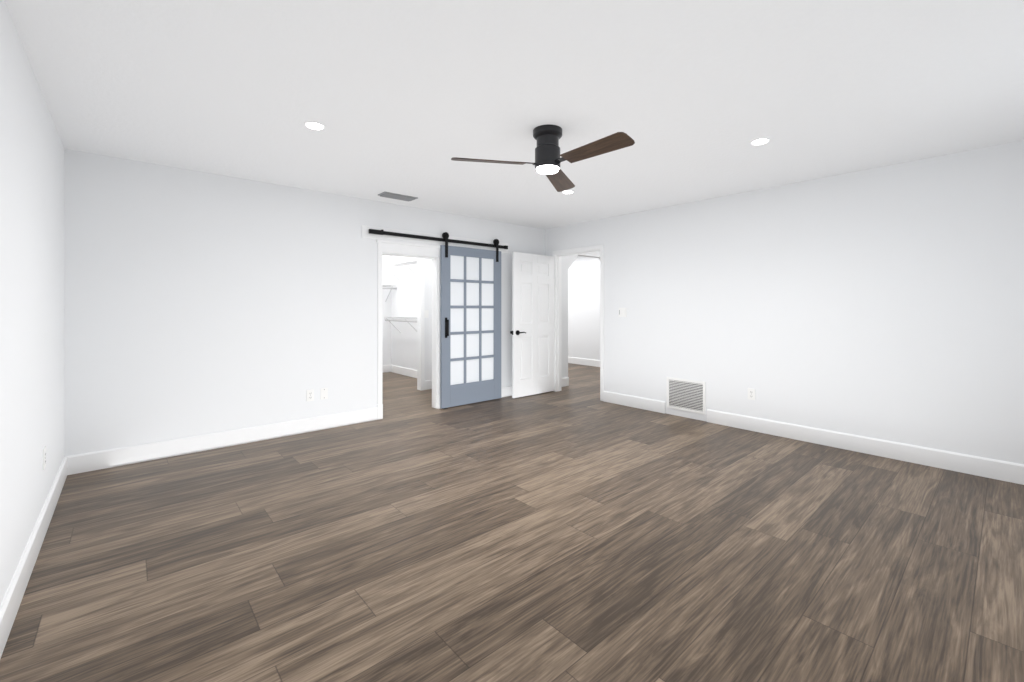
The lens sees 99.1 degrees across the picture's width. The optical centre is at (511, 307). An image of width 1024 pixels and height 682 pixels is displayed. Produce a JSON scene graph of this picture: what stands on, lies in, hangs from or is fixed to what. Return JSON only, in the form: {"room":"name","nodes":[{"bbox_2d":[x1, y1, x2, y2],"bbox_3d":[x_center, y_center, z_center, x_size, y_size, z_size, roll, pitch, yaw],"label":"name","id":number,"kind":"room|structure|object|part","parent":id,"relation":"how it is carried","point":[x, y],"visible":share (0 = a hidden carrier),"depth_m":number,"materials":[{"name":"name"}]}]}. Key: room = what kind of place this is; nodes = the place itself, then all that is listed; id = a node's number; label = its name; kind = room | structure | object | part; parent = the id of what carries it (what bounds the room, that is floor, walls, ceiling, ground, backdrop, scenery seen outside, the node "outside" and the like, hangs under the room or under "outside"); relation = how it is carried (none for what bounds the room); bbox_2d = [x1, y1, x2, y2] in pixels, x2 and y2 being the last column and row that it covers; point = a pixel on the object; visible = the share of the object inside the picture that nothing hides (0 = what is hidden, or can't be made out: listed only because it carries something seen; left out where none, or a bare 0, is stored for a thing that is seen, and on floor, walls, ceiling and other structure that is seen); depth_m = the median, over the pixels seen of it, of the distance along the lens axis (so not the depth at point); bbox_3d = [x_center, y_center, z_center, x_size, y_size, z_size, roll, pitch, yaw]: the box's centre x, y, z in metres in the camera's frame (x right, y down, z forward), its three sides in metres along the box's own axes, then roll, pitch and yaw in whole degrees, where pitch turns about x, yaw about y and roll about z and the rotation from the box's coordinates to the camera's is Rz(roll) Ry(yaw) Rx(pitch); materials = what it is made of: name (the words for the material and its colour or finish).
{"room":"empty bedroom","nodes":[
{"label":"empty bedroom","id":0,"kind":"room"},
{"bbox_2d":[0,0,63,605],"bbox_3d":[-1.645,0.037,1.237,0.120,2.440,5.290,0,0,-41],"label":"wall","id":1,"kind":"structure","parent":0,"point":[31,286],"depth_m":2.05,"materials":[{"name":"white paint"}]},
{"bbox_2d":[43,446,45,469],"bbox_3d":[-2.637,0.852,2.462,0.008,0.115,0.070,0,0,-41],"label":"electrical outlet plate","id":2,"kind":"object","parent":1,"relation":"attached to","point":[44,449],"depth_m":2.45,"materials":[{"name":"white plastic"}]},
{"bbox_2d":[64,149,599,455],"bbox_3d":[-0.426,0.037,5.909,8.120,2.440,0.120,0,0,-41],"label":"wall","id":3,"kind":"structure","parent":0,"point":[196,303],"depth_m":3.89,"materials":[{"name":"white paint"}]},
{"bbox_2d":[307,389,313,401],"bbox_3d":[-2.036,0.892,4.408,0.070,0.115,0.008,0,0,-41],"label":"electrical outlet plate","id":4,"kind":"object","parent":3,"relation":"attached to","point":[310,393],"depth_m":4.41,"materials":[{"name":"white plastic"}]},
{"bbox_2d":[321,388,327,399],"bbox_3d":[-1.935,0.892,4.498,0.070,0.115,0.008,0,0,-41],"label":"electrical outlet plate","id":5,"kind":"object","parent":3,"relation":"attached to","point":[324,394],"depth_m":4.50,"materials":[{"name":"white plastic"}]},
{"bbox_2d":[369,229,507,408],"bbox_3d":[-0.802,0.159,5.405,1.990,2.172,0.100,0,0,-41],"label":"barn door","id":6,"kind":"structure","parent":3,"relation":"in","point":[470,325],"depth_m":5.63,"materials":[{"name":"blue"}]},
{"bbox_3d":[-0.818,-0.832,5.423,1.990,0.056,0.052,0,0,-41],"label":"barn door rail","id":7,"kind":"part","parent":6,"relation":"part of","materials":[{"name":"black metal"}]},
{"bbox_2d":[362,225,603,419],"bbox_3d":[-0.553,0.181,5.789,2.991,2.152,2.292,0,0,-41],"label":"trim","id":8,"kind":"structure","parent":3,"relation":"attached to","point":[388,245],"depth_m":5.43,"materials":[{"name":"white wood"}]},
{"bbox_2d":[510,252,553,397],"bbox_3d":[0.313,0.245,6.245,0.822,2.000,0.170,0,0,-41],"label":"door","id":9,"kind":"structure","parent":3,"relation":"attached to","point":[532,332],"depth_m":6.19,"materials":[{"name":"white paint"}]},
{"bbox_2d":[382,255,431,389],"bbox_3d":[-1.849,0.037,6.256,2.160,2.440,0.120,0,0,-41],"label":"wall","id":10,"kind":"structure","parent":0,"point":[402,348],"depth_m":6.43,"materials":[{"name":"white paint"}]},
{"bbox_2d":[382,260,416,332],"bbox_3d":[-2.531,-0.138,7.033,2.200,1.257,1.952,0,0,-41],"label":"wire closet shelf","id":11,"kind":"object","parent":10,"relation":"attached to","point":[404,264],"visible":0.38,"depth_m":7.74,"materials":[{"name":"grey metal"}]},
{"bbox_2d":[0,363,1023,681],"bbox_3d":[0.205,1.287,5.191,8.320,0.060,8.990,0,0,-41],"label":"floor","id":12,"kind":"structure","parent":0,"point":[576,531],"depth_m":2.17,"materials":[{"name":"brown wood"}]},
{"bbox_2d":[4,0,1023,228],"bbox_3d":[0.205,-1.223,5.191,8.320,0.080,8.990,0,0,-41],"label":"ceiling","id":13,"kind":"structure","parent":0,"point":[692,99],"depth_m":2.38,"materials":[{"name":"white paint"}]},
{"bbox_2d":[304,121,324,129],"bbox_3d":[-1.283,-1.179,2.839,0.123,0.009,0.123,0,0,43],"label":"recessed light","id":14,"kind":"object","parent":13,"relation":"in","point":[321,126],"depth_m":2.82,"materials":[{"name":"white plastic"}]},
{"bbox_2d":[378,192,417,200],"bbox_3d":[-1.215,-1.175,4.656,0.380,0.016,0.170,0,0,-41],"label":"ceiling vent","id":15,"kind":"object","parent":13,"relation":"in","point":[396,196],"visible":1,"depth_m":4.62,"materials":[{"name":"grey metal"}]},
{"bbox_2d":[451,124,634,191],"bbox_3d":[0.328,-1.047,2.823,1.156,0.272,1.009,0,0,-41],"label":"ceiling fan","id":16,"kind":"object","parent":13,"relation":"hanging from","point":[548,159],"visible":1,"depth_m":2.84,"materials":[{"name":"black wood"}]},
{"bbox_3d":[-0.109,-0.953,2.855,0.570,0.012,0.148,0,13,-11],"label":"arm","id":17,"kind":"part","parent":16,"relation":"part of"},
{"bbox_3d":[0.352,-0.953,3.262,0.148,0.012,0.570,-14,-4,18],"label":"arm","id":18,"kind":"part","parent":16,"relation":"part of"},
{"bbox_3d":[0.473,-0.953,2.659,0.148,0.012,0.570,17,-11,-40],"label":"arm","id":19,"kind":"part","parent":16,"relation":"part of"},
{"bbox_2d":[562,190,573,193],"bbox_3d":[0.573,-1.179,4.470,0.123,0.009,0.123,0,0,43],"label":"recessed light","id":20,"kind":"object","parent":13,"relation":"in","point":[566,191],"depth_m":4.45,"materials":[{"name":"white plastic"}]},
{"bbox_2d":[750,138,769,144],"bbox_3d":[1.767,-1.179,3.110,0.123,0.009,0.123,0,0,43],"label":"recessed light","id":21,"kind":"object","parent":13,"relation":"in","point":[759,141],"depth_m":3.09,"materials":[{"name":"white plastic"}]},
{"bbox_2d":[568,256,599,359],"bbox_3d":[1.357,0.037,9.804,0.100,2.440,3.380,0,0,-41],"label":"wall","id":22,"kind":"structure","parent":0,"point":[583,307],"depth_m":9.47,"materials":[{"name":"white paint"}]},
{"bbox_2d":[545,140,1023,464],"bbox_3d":[2.299,0.037,4.702,0.120,2.440,5.290,0,0,-41],"label":"wall","id":23,"kind":"structure","parent":0,"point":[885,303],"depth_m":3.87,"materials":[{"name":"white paint"}]},
{"bbox_2d":[0,357,1023,658],"bbox_3d":[0.168,1.187,5.172,7.800,0.140,8.570,0,0,-41],"label":"baseboard","id":24,"kind":"structure","parent":23,"relation":"attached to","point":[846,441],"depth_m":3.67,"materials":[{"name":"white wood"}]},
{"bbox_2d":[619,308,626,316],"bbox_3d":[1.417,0.067,5.604,0.012,0.118,0.116,0,0,-41],"label":"switch plate","id":25,"kind":"object","parent":23,"relation":"attached to","point":[622,312],"depth_m":5.60,"materials":[{"name":"white plastic"}]},
{"bbox_2d":[667,377,705,414],"bbox_3d":[1.976,1.002,4.971,0.010,0.360,0.460,0,0,-41],"label":"air vent","id":26,"kind":"object","parent":23,"relation":"in","point":[686,395],"visible":1,"depth_m":4.96,"materials":[{"name":"white plastic"}]},
{"bbox_2d":[748,388,754,399],"bbox_3d":[2.439,0.887,4.445,0.008,0.115,0.070,0,0,-41],"label":"electrical outlet plate","id":27,"kind":"object","parent":23,"relation":"attached to","point":[751,392],"depth_m":4.44,"materials":[{"name":"white plastic"}]}
]}

